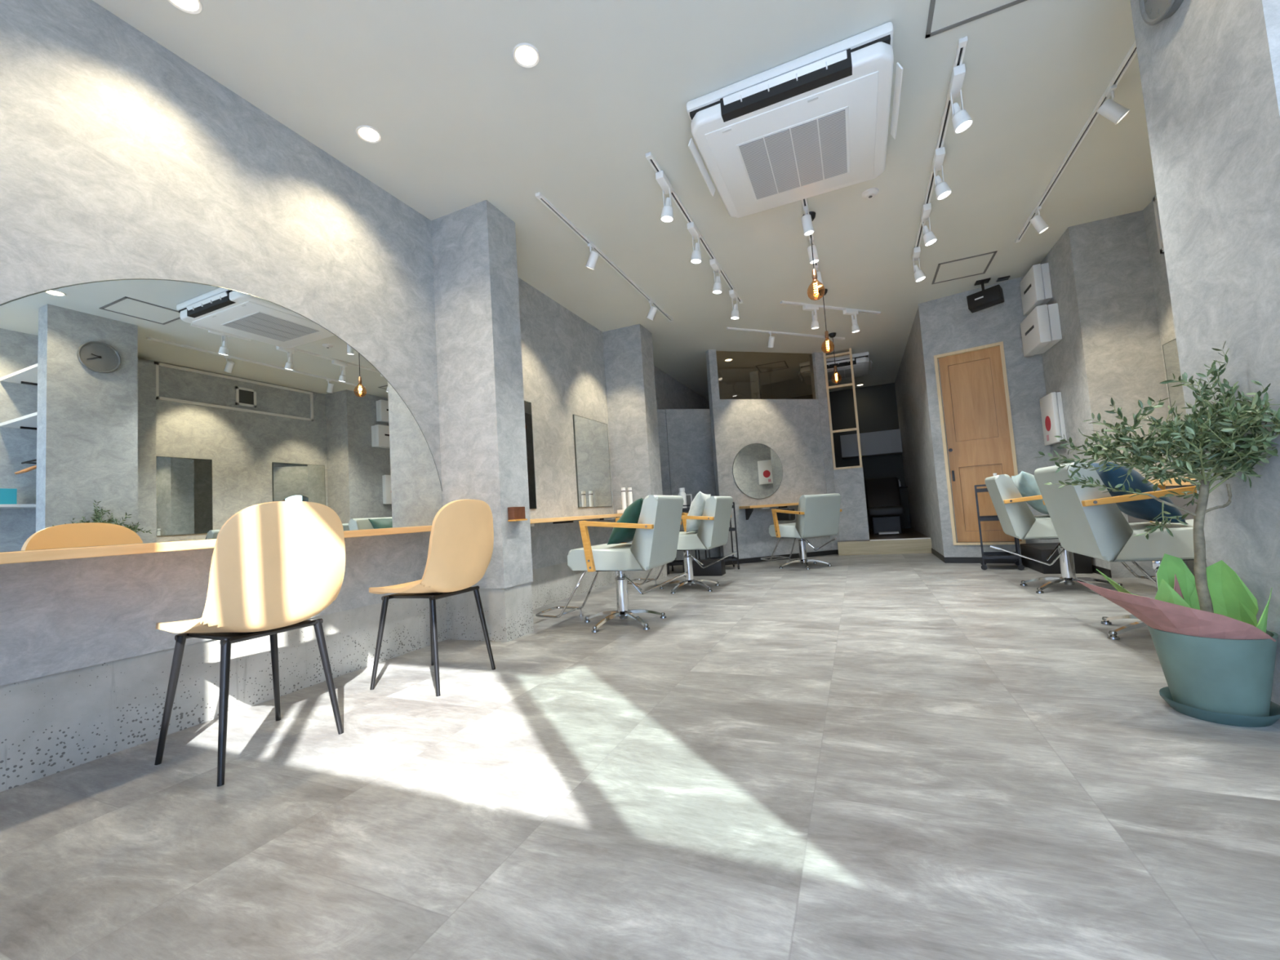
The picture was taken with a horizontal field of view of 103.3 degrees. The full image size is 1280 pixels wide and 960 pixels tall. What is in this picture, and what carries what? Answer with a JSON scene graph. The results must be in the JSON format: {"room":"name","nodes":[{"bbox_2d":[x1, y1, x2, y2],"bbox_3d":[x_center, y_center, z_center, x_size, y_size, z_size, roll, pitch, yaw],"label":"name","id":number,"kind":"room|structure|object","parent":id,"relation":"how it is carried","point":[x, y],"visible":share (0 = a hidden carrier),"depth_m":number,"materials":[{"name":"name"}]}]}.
{"room":"salon","nodes":[
{"label":"salon","id":0,"kind":"room"},
{"bbox_2d":[0,0,709,685],"bbox_3d":[-0.488,-0.453,5.678,0.164,2.532,11.240,-5,-4,23],"label":"wall","id":1,"kind":"structure","parent":0,"point":[121,157],"depth_m":2.18,"materials":[{"name":"grey paint"}]},
{"bbox_2d":[0,525,431,564],"bbox_3d":[-1.732,0.253,1.986,0.336,0.033,2.888,-5,-4,23],"label":"countertop","id":2,"kind":"structure","parent":1,"relation":"attached to","point":[6,557],"depth_m":1.67,"materials":[{"name":"brown wood"}]},
{"bbox_2d":[0,278,442,551],"bbox_3d":[-1.796,-0.309,2.379,0.007,1.140,2.258,-5,-4,23],"label":"wall mirror","id":3,"kind":"object","parent":1,"relation":"attached to","point":[133,411],"visible":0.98,"depth_m":2.10,"materials":[{"name":"clear glass"}]},
{"bbox_2d":[0,562,615,791],"bbox_3d":[-0.401,0.974,5.588,0.152,0.333,11.240,-5,-4,23],"label":"baseboard","id":4,"kind":"structure","parent":1,"relation":"attached to","point":[51,724],"depth_m":2.04,"materials":[{"name":"concrete"}]},
{"bbox_2d":[524,400,537,509],"bbox_3d":[-1.047,-0.224,4.099,0.013,0.928,0.623,-5,-4,23],"label":"wall mirror","id":5,"kind":"object","parent":1,"relation":"attached to","point":[527,405],"visible":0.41,"depth_m":4.33,"materials":[{"name":"clear glass"}]},
{"bbox_2d":[529,513,622,526],"bbox_3d":[-0.587,0.361,4.628,0.340,0.055,2.250,-5,-4,23],"label":"countertop","id":6,"kind":"structure","parent":1,"relation":"attached to","point":[604,517],"depth_m":4.37,"materials":[{"name":"brown wood"}]},
{"bbox_2d":[573,414,612,507],"bbox_3d":[-0.493,-0.180,5.382,0.013,0.935,0.736,-5,-4,23],"label":"wall mirror","id":7,"kind":"object","parent":1,"relation":"attached to","point":[590,436],"visible":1,"depth_m":5.34,"materials":[{"name":"clear glass"}]},
{"bbox_2d":[431,200,533,588],"bbox_3d":[-1.088,-0.556,3.479,0.481,2.532,0.302,-5,-4,23],"label":"column","id":8,"kind":"structure","parent":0,"point":[482,428],"depth_m":3.36,"materials":[{"name":"grey paint"}]},
{"bbox_2d":[445,582,533,642],"bbox_3d":[-1.005,0.871,3.392,0.483,0.333,0.284,-5,-4,23],"label":"pillar base","id":9,"kind":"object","parent":8,"relation":"attached to","point":[508,611],"depth_m":3.27,"materials":[{"name":"concrete"}]},
{"bbox_2d":[507,506,527,521],"bbox_3d":[-0.798,0.221,3.296,0.062,0.091,0.124,-5,-4,23],"label":"holder","id":10,"kind":"object","parent":8,"relation":"attached to","point":[514,513],"visible":1,"depth_m":3.25,"materials":[{"name":"brown wood"}]},
{"bbox_2d":[92,0,1156,401],"bbox_3d":[1.721,-1.983,4.823,5.200,0.120,11.320,-5,-4,23],"label":"ceiling","id":11,"kind":"structure","parent":0,"point":[461,124],"depth_m":2.86,"materials":[{"name":"paint"}]},
{"bbox_2d":[167,0,203,13],"bbox_3d":[-1.785,-1.877,1.974,0.124,0.006,0.124,-5,-4,23],"label":"recessed light","id":12,"kind":"object","parent":11,"relation":"in","point":[191,6],"visible":1,"depth_m":2.00,"materials":[{"name":"white paint"}]},
{"bbox_2d":[355,125,382,142],"bbox_3d":[-1.452,-1.851,2.712,0.124,0.006,0.124,-5,-4,23],"label":"recessed light","id":13,"kind":"object","parent":11,"relation":"in","point":[366,133],"visible":1,"depth_m":2.71,"materials":[{"name":"white paint"}]},
{"bbox_2d":[512,42,540,67],"bbox_3d":[-0.519,-1.937,2.312,0.124,0.006,0.124,-5,-4,23],"label":"recessed light","id":14,"kind":"object","parent":11,"relation":"in","point":[526,55],"visible":1,"depth_m":2.31,"materials":[{"name":"white paint"}]},
{"bbox_2d":[535,191,673,321],"bbox_3d":[-0.155,-1.814,4.461,0.038,0.021,2.560,-5,-4,23],"label":"track","id":15,"kind":"object","parent":11,"relation":"attached to","point":[538,195],"visible":1,"depth_m":4.01,"materials":[{"name":"white plastic"}]},
{"bbox_2d":[585,243,599,270],"bbox_3d":[-0.378,-1.737,3.947,0.125,0.188,0.084,-7,-5,38],"label":"spotlight","id":16,"kind":"object","parent":15,"relation":"attached to","point":[593,256],"visible":1,"depth_m":3.92,"materials":[{"name":"white plastic"}]},
{"bbox_2d":[645,151,742,303],"bbox_3d":[0.550,-1.882,4.123,0.039,0.021,2.485,-5,-4,24],"label":"track","id":17,"kind":"object","parent":11,"relation":"attached to","point":[649,156],"visible":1,"depth_m":3.64,"materials":[{"name":"white plastic"}]},
{"bbox_2d":[655,170,673,222],"bbox_3d":[0.150,-1.790,3.214,0.085,0.245,0.175,-5,-4,23],"label":"spotlight","id":18,"kind":"object","parent":17,"relation":"hanging from","point":[667,215],"visible":1,"depth_m":3.22,"materials":[{"name":"white plastic"}]},
{"bbox_2d":[686,221,702,263],"bbox_3d":[0.400,-1.769,3.792,0.085,0.245,0.175,-5,-4,23],"label":"spotlight","id":19,"kind":"object","parent":17,"relation":"hanging from","point":[695,258],"visible":1,"depth_m":3.80,"materials":[{"name":"white plastic"}]},
{"bbox_2d":[709,258,722,293],"bbox_3d":[0.646,-1.748,4.361,0.085,0.245,0.175,-5,-4,23],"label":"spotlight","id":20,"kind":"object","parent":17,"relation":"hanging from","point":[717,289],"visible":1,"depth_m":4.37,"materials":[{"name":"white plastic"}]},
{"bbox_2d":[728,289,739,319],"bbox_3d":[0.919,-1.725,4.994,0.085,0.245,0.175,-5,-4,23],"label":"spotlight","id":21,"kind":"object","parent":17,"relation":"hanging from","point":[735,313],"visible":1,"depth_m":5.00,"materials":[{"name":"white plastic"}]},
{"bbox_2d":[755,360,788,373],"bbox_3d":[2.045,-1.747,7.819,0.440,0.006,0.450,-5,-4,23],"label":"ceiling hatch","id":22,"kind":"object","parent":11,"relation":"attached to","point":[778,365],"visible":1,"depth_m":7.81,"materials":[{"name":"grey"}]},
{"bbox_2d":[726,327,844,340],"bbox_3d":[1.855,-1.824,6.319,1.788,0.021,0.037,-2,-4,-22],"label":"track","id":23,"kind":"object","parent":11,"relation":"attached to","point":[727,328],"visible":1,"depth_m":6.27,"materials":[{"name":"white metal"}]},
{"bbox_2d":[686,22,902,217],"bbox_3d":[0.874,-1.916,2.873,1.045,0.156,0.988,-5,-4,23],"label":"air conditioner","id":24,"kind":"object","parent":11,"relation":"attached to","point":[815,123],"visible":1,"depth_m":2.65,"materials":[{"name":"white plastic"}]},
{"bbox_2d":[738,137,777,199],"bbox_3d":[0.706,-1.822,2.988,0.130,0.005,0.534,-5,-4,23],"label":"grille","id":25,"kind":"object","parent":24,"relation":"attached to","point":[755,157],"depth_m":2.95,"materials":[{"name":"grey plastic"}]},
{"bbox_2d":[764,128,799,192],"bbox_3d":[0.832,-1.834,2.934,0.130,0.005,0.534,-5,-4,23],"label":"grille","id":26,"kind":"object","parent":24,"relation":"attached to","point":[780,152],"depth_m":2.90,"materials":[{"name":"grey plastic"}]},
{"bbox_2d":[790,119,822,186],"bbox_3d":[0.957,-1.845,2.881,0.130,0.005,0.534,-5,-4,23],"label":"grille","id":27,"kind":"object","parent":24,"relation":"attached to","point":[806,135],"depth_m":2.84,"materials":[{"name":"grey plastic"}]},
{"bbox_2d":[817,109,847,179],"bbox_3d":[1.083,-1.857,2.827,0.130,0.005,0.534,-5,-4,23],"label":"grille","id":28,"kind":"object","parent":24,"relation":"attached to","point":[832,125],"depth_m":2.79,"materials":[{"name":"grey plastic"}]},
{"bbox_2d":[801,198,819,271],"bbox_3d":[1.399,-1.938,4.116,0.037,0.021,1.570,-5,-4,23],"label":"track","id":29,"kind":"object","parent":11,"relation":"attached to","point":[804,202],"visible":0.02,"depth_m":3.69,"materials":[{"name":"white metal"}]},
{"bbox_2d":[800,205,814,235],"bbox_3d":[1.207,-1.863,3.641,0.084,0.183,0.079,-3,-4,-17],"label":"spotlight","id":30,"kind":"object","parent":29,"relation":"hanging from","point":[806,221],"visible":1,"depth_m":3.62,"materials":[{"name":"white plastic"}]},
{"bbox_2d":[807,237,819,264],"bbox_3d":[1.397,-1.846,4.081,0.084,0.183,0.079,-3,-4,-17],"label":"spotlight","id":31,"kind":"object","parent":29,"relation":"hanging from","point":[816,260],"visible":0.86,"depth_m":4.06,"materials":[{"name":"white plastic"}]},
{"bbox_2d":[802,211,825,300],"bbox_3d":[1.274,-1.642,3.728,0.124,0.644,0.124,-5,-4,23],"label":"pendant bulb","id":32,"kind":"object","parent":11,"relation":"hanging from","point":[812,214],"visible":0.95,"depth_m":3.71,"materials":[{"name":"orange glass"}]},
{"bbox_2d":[780,300,880,314],"bbox_3d":[2.117,-1.890,5.564,1.366,0.021,0.037,-2,-4,-22],"label":"track","id":33,"kind":"object","parent":11,"relation":"attached to","point":[782,302],"visible":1,"depth_m":5.54,"materials":[{"name":"white metal"}]},
{"bbox_2d":[802,304,819,328],"bbox_3d":[1.842,-1.755,5.456,0.175,0.244,0.085,-2,-4,-21],"label":"spotlight","id":34,"kind":"object","parent":33,"relation":"hanging from","point":[815,324],"visible":1,"depth_m":5.44,"materials":[{"name":"white plastic"}]},
{"bbox_2d":[843,308,859,333],"bbox_3d":[2.364,-1.776,5.654,0.181,0.244,0.084,-2,-4,-21],"label":"spotlight","id":35,"kind":"object","parent":33,"relation":"hanging from","point":[855,328],"visible":1,"depth_m":5.64,"materials":[{"name":"white plastic"}]},
{"bbox_2d":[798,351,872,384],"bbox_3d":[3.060,-1.730,7.943,1.045,0.156,0.988,-5,-4,23],"label":"air conditioner","id":36,"kind":"object","parent":11,"relation":"attached to","point":[860,361],"visible":0.79,"depth_m":7.65,"materials":[{"name":"white plastic"}]},
{"bbox_2d":[861,187,878,199],"bbox_3d":[1.603,-1.984,3.522,0.110,0.031,0.110,-5,-4,23],"label":"smoke detector","id":37,"kind":"object","parent":11,"relation":"attached to","point":[869,193],"visible":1,"depth_m":3.50,"materials":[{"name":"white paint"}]},
{"bbox_2d":[915,35,968,248],"bbox_3d":[1.982,-2.019,3.441,0.038,0.021,2.350,-5,-4,23],"label":"track","id":38,"kind":"object","parent":11,"relation":"attached to","point":[962,42],"visible":0.49,"depth_m":2.92,"materials":[{"name":"white metal"}]},
{"bbox_2d":[911,246,925,282],"bbox_3d":[2.416,-1.861,4.374,0.088,0.247,0.175,-5,-4,23],"label":"spotlight","id":39,"kind":"object","parent":38,"relation":"hanging from","point":[919,275],"visible":1,"depth_m":4.39,"materials":[{"name":"white plastic"}]},
{"bbox_2d":[920,203,937,246],"bbox_3d":[2.142,-1.885,3.741,0.088,0.247,0.175,-5,-4,23],"label":"spotlight","id":40,"kind":"object","parent":38,"relation":"hanging from","point":[929,237],"visible":1,"depth_m":3.75,"materials":[{"name":"white plastic"}]},
{"bbox_2d":[931,146,951,199],"bbox_3d":[1.888,-1.906,3.154,0.088,0.247,0.175,-5,-4,23],"label":"spotlight","id":41,"kind":"object","parent":38,"relation":"hanging from","point":[942,189],"visible":1,"depth_m":3.17,"materials":[{"name":"white plastic"}]},
{"bbox_2d":[947,63,973,133],"bbox_3d":[1.634,-1.928,2.566,0.088,0.247,0.175,-5,-4,23],"label":"spotlight","id":42,"kind":"object","parent":38,"relation":"hanging from","point":[962,121],"visible":1,"depth_m":2.58,"materials":[{"name":"white plastic"}]},
{"bbox_2d":[931,250,997,284],"bbox_3d":[3.064,-2.008,4.810,0.455,0.006,0.480,-5,-4,23],"label":"ceiling hatch","id":43,"kind":"object","parent":11,"relation":"attached to","point":[978,264],"visible":1,"depth_m":4.79,"materials":[{"name":"grey"}]},
{"bbox_2d":[924,0,1026,38],"bbox_3d":[1.442,-2.081,2.056,0.450,0.006,0.455,-5,-4,23],"label":"ceiling hatch","id":44,"kind":"object","parent":11,"relation":"attached to","point":[944,15],"visible":1,"depth_m":2.23,"materials":[{"name":"grey"}]},
{"bbox_2d":[966,278,1004,312],"bbox_3d":[3.482,-1.874,5.106,0.167,0.288,0.294,0,-5,-43],"label":"ceiling speaker","id":45,"kind":"object","parent":11,"relation":"hanging from","point":[984,299],"visible":1,"depth_m":5.06,"materials":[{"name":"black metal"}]},
{"bbox_2d":[1014,40,1137,243],"bbox_3d":[2.736,-2.084,3.194,0.038,0.021,2.490,-5,-4,23],"label":"track","id":46,"kind":"object","parent":11,"relation":"attached to","point":[1132,51],"visible":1,"depth_m":3.07,"materials":[{"name":"white metal"}]},
{"bbox_2d":[1030,205,1049,234],"bbox_3d":[3.028,-1.965,3.837,0.113,0.188,0.088,-5,-4,23],"label":"spotlight","id":47,"kind":"object","parent":46,"relation":"hanging from","point":[1037,222],"visible":1,"depth_m":3.82,"materials":[{"name":"white plastic"}]},
{"bbox_2d":[1096,84,1130,124],"bbox_3d":[2.541,-2.007,2.719,0.131,0.187,0.088,-5,-4,23],"label":"spotlight","id":48,"kind":"object","parent":46,"relation":"hanging from","point":[1110,109],"visible":1,"depth_m":2.70,"materials":[{"name":"white plastic"}]},
{"bbox_2d":[602,324,662,543],"bbox_3d":[-0.065,-0.469,5.858,0.471,2.532,0.355,-5,-4,23],"label":"column","id":49,"kind":"structure","parent":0,"point":[629,373],"depth_m":5.72,"materials":[{"name":"grey paint"}]},
{"bbox_2d":[623,564,666,581],"bbox_3d":[0.018,0.959,5.771,0.473,0.333,0.337,-5,-4,23],"label":"baseboard","id":50,"kind":"structure","parent":49,"relation":"attached to","point":[631,575],"depth_m":5.61,"materials":[{"name":"concrete"}]},
{"bbox_2d":[0,553,1279,959],"bbox_3d":[1.914,0.989,4.630,5.200,0.120,11.320,-5,-4,23],"label":"floor","id":51,"kind":"structure","parent":0,"point":[903,756],"depth_m":1.31,"materials":[{"name":"tile"}]},
{"bbox_2d":[154,501,345,786],"bbox_3d":[-1.407,0.528,1.838,0.522,0.871,0.440,-6,-4,26],"label":"shell chair","id":52,"kind":"object","parent":51,"relation":"on","point":[275,566],"visible":1,"depth_m":1.72,"materials":[{"name":"beige plastic"}]},
{"bbox_2d":[368,499,495,696],"bbox_3d":[-1.029,0.547,2.518,0.522,0.871,0.440,-5,-4,22],"label":"shell chair","id":53,"kind":"object","parent":51,"relation":"on","point":[460,546],"visible":1,"depth_m":2.39,"materials":[{"name":"beige plastic"}]},
{"bbox_2d":[535,494,687,632],"bbox_3d":[-0.225,0.568,3.561,1.112,0.857,0.588,-5,-4,23],"label":"salon chair","id":54,"kind":"object","parent":51,"relation":"on","point":[654,544],"visible":1,"depth_m":3.32,"materials":[{"name":"grey leather"}]},
{"bbox_2d":[607,497,644,544],"bbox_3d":[-0.042,0.284,3.496,0.267,0.303,0.397,-5,-4,19],"label":"cushion","id":55,"kind":"object","parent":54,"relation":"on","point":[631,514],"visible":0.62,"depth_m":3.34,"materials":[{"name":"green fabric"}]},
{"bbox_2d":[626,496,737,593],"bbox_3d":[0.365,0.616,4.888,1.112,0.857,0.593,-6,-4,26],"label":"salon chair","id":56,"kind":"object","parent":51,"relation":"on","point":[713,528],"visible":0.78,"depth_m":4.61,"materials":[{"name":"grey leather"}]},
{"bbox_2d":[685,491,710,532],"bbox_3d":[0.556,0.309,4.787,0.208,0.397,0.422,-5,-4,21],"label":"cushion","id":57,"kind":"object","parent":56,"relation":"on","point":[697,505],"visible":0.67,"depth_m":4.63,"materials":[{"name":"grey fabric"}]},
{"bbox_2d":[667,504,700,573],"bbox_3d":[0.515,0.713,6.139,0.356,0.806,0.330,-5,-4,13],"label":"trolley","id":58,"kind":"object","parent":51,"relation":"on","point":[676,562],"visible":0.23,"depth_m":6.01,"materials":[{"name":"black plastic"}]},
{"bbox_2d":[682,558,725,576],"bbox_3d":[0.726,0.993,5.743,0.450,0.170,0.180,-5,-4,23],"label":"storage box","id":59,"kind":"object","parent":51,"relation":"on","point":[717,568],"visible":0.74,"depth_m":5.64,"materials":[{"name":"black plastic"}]},
{"bbox_2d":[704,502,739,568],"bbox_3d":[0.984,0.688,6.220,0.356,0.806,0.330,-4,-4,-2],"label":"trolley","id":60,"kind":"object","parent":51,"relation":"on","point":[730,558],"visible":0.34,"depth_m":6.09,"materials":[{"name":"black metal"}]},
{"bbox_2d":[706,555,737,561],"bbox_3d":[1.002,0.972,6.202,0.340,0.035,0.280,-4,-4,-2],"label":"tray","id":61,"kind":"object","parent":60,"relation":"on","point":[730,558],"depth_m":6.31,"materials":[{"name":"black metal"}]},
{"bbox_2d":[760,493,841,568],"bbox_3d":[1.856,0.609,6.043,0.590,0.827,1.112,-2,-4,-24],"label":"salon chair","id":62,"kind":"object","parent":51,"relation":"on","point":[818,515],"visible":1,"depth_m":5.67,"materials":[{"name":"grey leather"}]},
{"bbox_2d":[776,507,795,520],"bbox_3d":[1.819,0.428,6.338,0.100,0.160,0.320,-3,-4,-17],"label":"cushion","id":63,"kind":"object","parent":62,"relation":"on","point":[780,516],"visible":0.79,"depth_m":6.24,"materials":[{"name":"fabric"}]},
{"bbox_2d":[974,484,1024,570],"bbox_3d":[3.445,0.441,4.882,0.330,0.806,0.356,-6,-4,33],"label":"trolley","id":64,"kind":"object","parent":51,"relation":"on","point":[985,555],"visible":0.7,"depth_m":4.80,"materials":[{"name":"black plastic"}]},
{"bbox_2d":[983,551,1018,559],"bbox_3d":[3.463,0.725,4.864,0.280,0.035,0.340,-6,-4,33],"label":"tray","id":65,"kind":"object","parent":64,"relation":"on","point":[987,555],"depth_m":4.78,"materials":[{"name":"black metal"}]},
{"bbox_2d":[1019,542,1093,573],"bbox_3d":[3.744,0.701,4.580,0.340,0.210,0.620,-5,-4,23],"label":"storage box","id":66,"kind":"object","parent":51,"relation":"on","point":[1041,552],"visible":0.58,"depth_m":4.36,"materials":[{"name":"black plastic"}]},
{"bbox_2d":[984,474,1157,595],"bbox_3d":[3.169,0.353,3.652,1.112,0.857,0.593,-6,-4,27],"label":"salon chair","id":67,"kind":"object","parent":51,"relation":"on","point":[1015,517],"visible":0.53,"depth_m":3.63,"materials":[{"name":"grey leather"}]},
{"bbox_2d":[1011,471,1048,515],"bbox_3d":[2.951,0.103,3.766,0.247,0.346,0.400,-6,-4,28],"label":"cushion","id":68,"kind":"object","parent":67,"relation":"on","point":[1025,482],"visible":0.48,"depth_m":3.68,"materials":[{"name":"teal fabric"}]},
{"bbox_2d":[1033,462,1196,639],"bbox_3d":[2.637,0.306,2.394,1.060,0.857,0.599,-5,-4,23],"label":"salon chair","id":69,"kind":"object","parent":51,"relation":"on","point":[1089,522],"visible":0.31,"depth_m":2.36,"materials":[{"name":"grey leather"}]},
{"bbox_2d":[1090,462,1187,524],"bbox_3d":[2.401,0.056,2.492,0.269,0.320,0.413,-6,-4,26],"label":"cushion","id":70,"kind":"object","parent":69,"relation":"on","point":[1148,509],"visible":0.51,"depth_m":2.36,"materials":[{"name":"teal fabric"}]},
{"bbox_2d":[1034,341,1279,727],"bbox_3d":[1.762,0.154,1.634,0.557,1.177,0.564,-3,-4,-6],"label":"tree","id":71,"kind":"object","parent":51,"relation":"on","point":[1217,663],"visible":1,"depth_m":1.59,"materials":[{"name":"green plant"}]},
{"bbox_2d":[657,408,720,565],"bbox_3d":[0.897,0.068,7.290,2.050,2.190,0.100,-3,-4,-16],"label":"wall","id":72,"kind":"structure","parent":0,"point":[685,435],"depth_m":7.21,"materials":[{"name":"grey paint"}]},
{"bbox_2d":[749,370,761,399],"bbox_3d":[1.919,-0.292,7.989,0.130,2.865,0.120,-5,-4,23],"label":"wall","id":73,"kind":"structure","parent":0,"point":[754,375],"depth_m":8.01,"materials":[{"name":"grey paint"}]},
{"bbox_2d":[705,349,839,565],"bbox_3d":[1.847,-0.354,6.966,1.775,2.865,0.142,-3,-4,-16],"label":"wall","id":74,"kind":"structure","parent":0,"point":[797,431],"depth_m":6.90,"materials":[{"name":"grey paint"}]},
{"bbox_2d":[732,443,782,498],"bbox_3d":[1.590,-0.120,6.817,0.753,0.754,0.013,-3,-4,-16],"label":"round wall mirror","id":75,"kind":"object","parent":74,"relation":"attached to","point":[757,468],"visible":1,"depth_m":6.81,"materials":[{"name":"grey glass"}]},
{"bbox_2d":[738,502,799,519],"bbox_3d":[1.953,0.403,6.725,1.240,0.183,0.300,-3,-4,-16],"label":"countertop","id":76,"kind":"structure","parent":74,"relation":"attached to","point":[748,509],"depth_m":6.56,"materials":[{"name":"brown wood"}]},
{"bbox_2d":[782,382,905,487],"bbox_3d":[4.020,-0.312,9.785,5.170,2.865,0.120,-5,-4,23],"label":"wall","id":77,"kind":"structure","parent":0,"point":[877,405],"depth_m":9.60,"materials":[{"name":"grey"}]},
{"bbox_2d":[840,432,866,458],"bbox_3d":[4.021,-0.637,9.540,0.420,0.420,0.350,-5,-4,23],"label":"upper cabinet","id":78,"kind":"object","parent":77,"relation":"attached to","point":[849,443],"visible":0.96,"depth_m":9.39,"materials":[{"name":"grey"}]},
{"bbox_2d":[864,430,892,457],"bbox_3d":[4.406,-0.673,9.375,0.420,0.420,0.350,-5,-4,23],"label":"upper cabinet","id":79,"kind":"object","parent":77,"relation":"attached to","point":[877,443],"visible":0.96,"depth_m":9.22,"materials":[{"name":"grey wood"}]},
{"bbox_2d":[889,428,902,454],"bbox_3d":[4.676,-0.698,9.259,0.170,0.420,0.350,-5,-4,23],"label":"upper cabinet","id":80,"kind":"object","parent":77,"relation":"attached to","point":[895,436],"visible":0.93,"depth_m":9.10,"materials":[{"name":"grey wood"}]},
{"bbox_2d":[833,467,869,540],"bbox_3d":[2.950,0.430,7.070,0.398,1.175,0.100,-5,-4,23],"label":"wall","id":81,"kind":"structure","parent":0,"point":[849,482],"depth_m":7.02,"materials":[{"name":"grey paint"}]},
{"bbox_2d":[822,347,862,470],"bbox_3d":[2.865,-0.998,7.159,0.375,1.690,0.060,-5,-4,23],"label":"lattice frame","id":82,"kind":"object","parent":81,"relation":"on","point":[850,353],"visible":0.94,"depth_m":7.14,"materials":[{"name":"brown wood"}]},
{"bbox_2d":[838,528,928,542],"bbox_3d":[3.826,0.939,8.095,1.110,0.180,3.050,-5,-4,23],"label":"floor","id":83,"kind":"structure","parent":0,"point":[906,532],"depth_m":7.29,"materials":[{"name":"beige wood"}]},
{"bbox_2d":[864,476,905,534],"bbox_3d":[3.867,0.398,8.015,0.520,0.881,1.400,-5,-4,23],"label":"chair","id":84,"kind":"object","parent":83,"relation":"on","point":[885,508],"visible":0.96,"depth_m":7.97,"materials":[{"name":"black leather"}]},
{"bbox_2d":[865,486,911,529],"bbox_3d":[4.278,0.528,9.258,1.115,0.730,0.575,-5,-4,23],"label":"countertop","id":85,"kind":"structure","parent":83,"relation":"on","point":[905,518],"depth_m":8.83,"materials":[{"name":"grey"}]},
{"bbox_2d":[837,538,932,555],"bbox_3d":[3.209,0.888,6.675,1.115,0.178,0.052,-5,-4,23],"label":"step","id":86,"kind":"structure","parent":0,"point":[922,545],"depth_m":6.64,"materials":[{"name":"brown wood"}]},
{"bbox_2d":[894,307,957,555],"bbox_3d":[4.087,-0.469,7.429,0.130,2.865,4.160,-5,-4,23],"label":"wall","id":87,"kind":"structure","parent":0,"point":[910,383],"depth_m":6.72,"materials":[{"name":"grey paint"}]},
{"bbox_2d":[918,275,1060,557],"bbox_3d":[3.632,-0.578,5.294,1.010,2.865,0.130,-6,-5,36],"label":"wall","id":88,"kind":"structure","parent":0,"point":[947,324],"depth_m":5.22,"materials":[{"name":"grey paint"}]},
{"bbox_2d":[933,341,1026,545],"bbox_3d":[3.560,-0.359,5.330,0.618,2.062,0.132,-6,-5,36],"label":"door","id":89,"kind":"structure","parent":88,"relation":"in","point":[980,442],"depth_m":5.34,"materials":[{"name":"brown wood"}]},
{"bbox_2d":[944,557,1022,563],"bbox_3d":[3.554,0.831,5.243,0.690,0.062,0.008,-6,-5,36],"label":"baseboard","id":90,"kind":"structure","parent":88,"relation":"attached to","point":[948,560],"depth_m":5.28,"materials":[{"name":"black"}]},
{"bbox_2d":[1040,210,1187,577],"bbox_3d":[4.127,-0.669,4.394,0.680,2.865,0.990,-5,-4,23],"label":"wall","id":91,"kind":"structure","parent":0,"point":[1101,282],"depth_m":4.05,"materials":[{"name":"grey paint"}]},
{"bbox_2d":[1019,262,1052,315],"bbox_3d":[3.766,-1.810,4.821,0.122,0.342,0.422,-5,-4,23],"label":"wall box","id":92,"kind":"object","parent":91,"relation":"attached to","point":[1035,286],"visible":0.8,"depth_m":4.66,"materials":[{"name":"white plastic"}]},
{"bbox_2d":[1020,302,1062,356],"bbox_3d":[3.751,-1.397,4.747,0.162,0.342,0.502,-5,-4,23],"label":"wall box","id":93,"kind":"object","parent":91,"relation":"attached to","point":[1041,330],"visible":1,"depth_m":4.55,"materials":[{"name":"white plastic"}]},
{"bbox_2d":[1039,391,1066,445],"bbox_3d":[3.879,-0.571,4.759,0.077,0.462,0.342,-5,-4,23],"label":"wall box","id":94,"kind":"object","parent":91,"relation":"attached to","point":[1051,405],"visible":0.94,"depth_m":4.65,"materials":[{"name":"white plastic"}]},
{"bbox_2d":[1142,200,1186,477],"bbox_3d":[3.622,-0.750,2.637,0.210,2.865,2.640,-5,-4,23],"label":"wall","id":95,"kind":"structure","parent":0,"point":[1157,261],"depth_m":3.86,"materials":[{"name":"grey paint"}]},
{"bbox_2d":[1152,195,1164,253],"bbox_3d":[3.511,-1.931,2.935,0.028,0.430,1.840,-5,-4,23],"label":"panel","id":96,"kind":"object","parent":95,"relation":"attached to","point":[1154,199],"visible":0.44,"depth_m":3.76,"materials":[{"name":"white paint"}]},
{"bbox_2d":[1127,477,1197,523],"bbox_3d":[3.533,0.147,2.937,0.340,0.370,2.080,-5,-4,23],"label":"countertop","id":97,"kind":"structure","parent":95,"relation":"attached to","point":[1178,501],"depth_m":3.28,"materials":[{"name":"brown wood"}]},
{"bbox_2d":[1147,477,1195,485],"bbox_3d":[3.523,-0.013,2.947,0.340,0.050,2.080,-5,-4,23],"label":"countertop","id":98,"kind":"structure","parent":97,"relation":"on","point":[1174,483],"depth_m":3.33,"materials":[{"name":"brown wood"}]},
{"bbox_2d":[1162,337,1191,456],"bbox_3d":[3.887,-0.583,3.503,0.013,0.928,0.737,-5,-4,23],"label":"wall mirror","id":99,"kind":"object","parent":95,"relation":"attached to","point":[1170,349],"visible":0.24,"depth_m":3.77,"materials":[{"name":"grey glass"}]},
{"bbox_2d":[1129,0,1279,705],"bbox_3d":[1.954,-0.709,1.595,0.174,2.865,0.592,-5,-4,23],"label":"wall column","id":100,"kind":"structure","parent":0,"point":[1210,70],"depth_m":1.61,"materials":[{"name":"grey paint"}]},
{"bbox_2d":[1138,0,1183,25],"bbox_3d":[1.797,-1.737,1.723,0.039,0.290,0.290,-5,-4,23],"label":"wall clock","id":101,"kind":"object","parent":100,"relation":"attached to","point":[1153,12],"visible":1,"depth_m":1.78,"materials":[{"name":"grey"}]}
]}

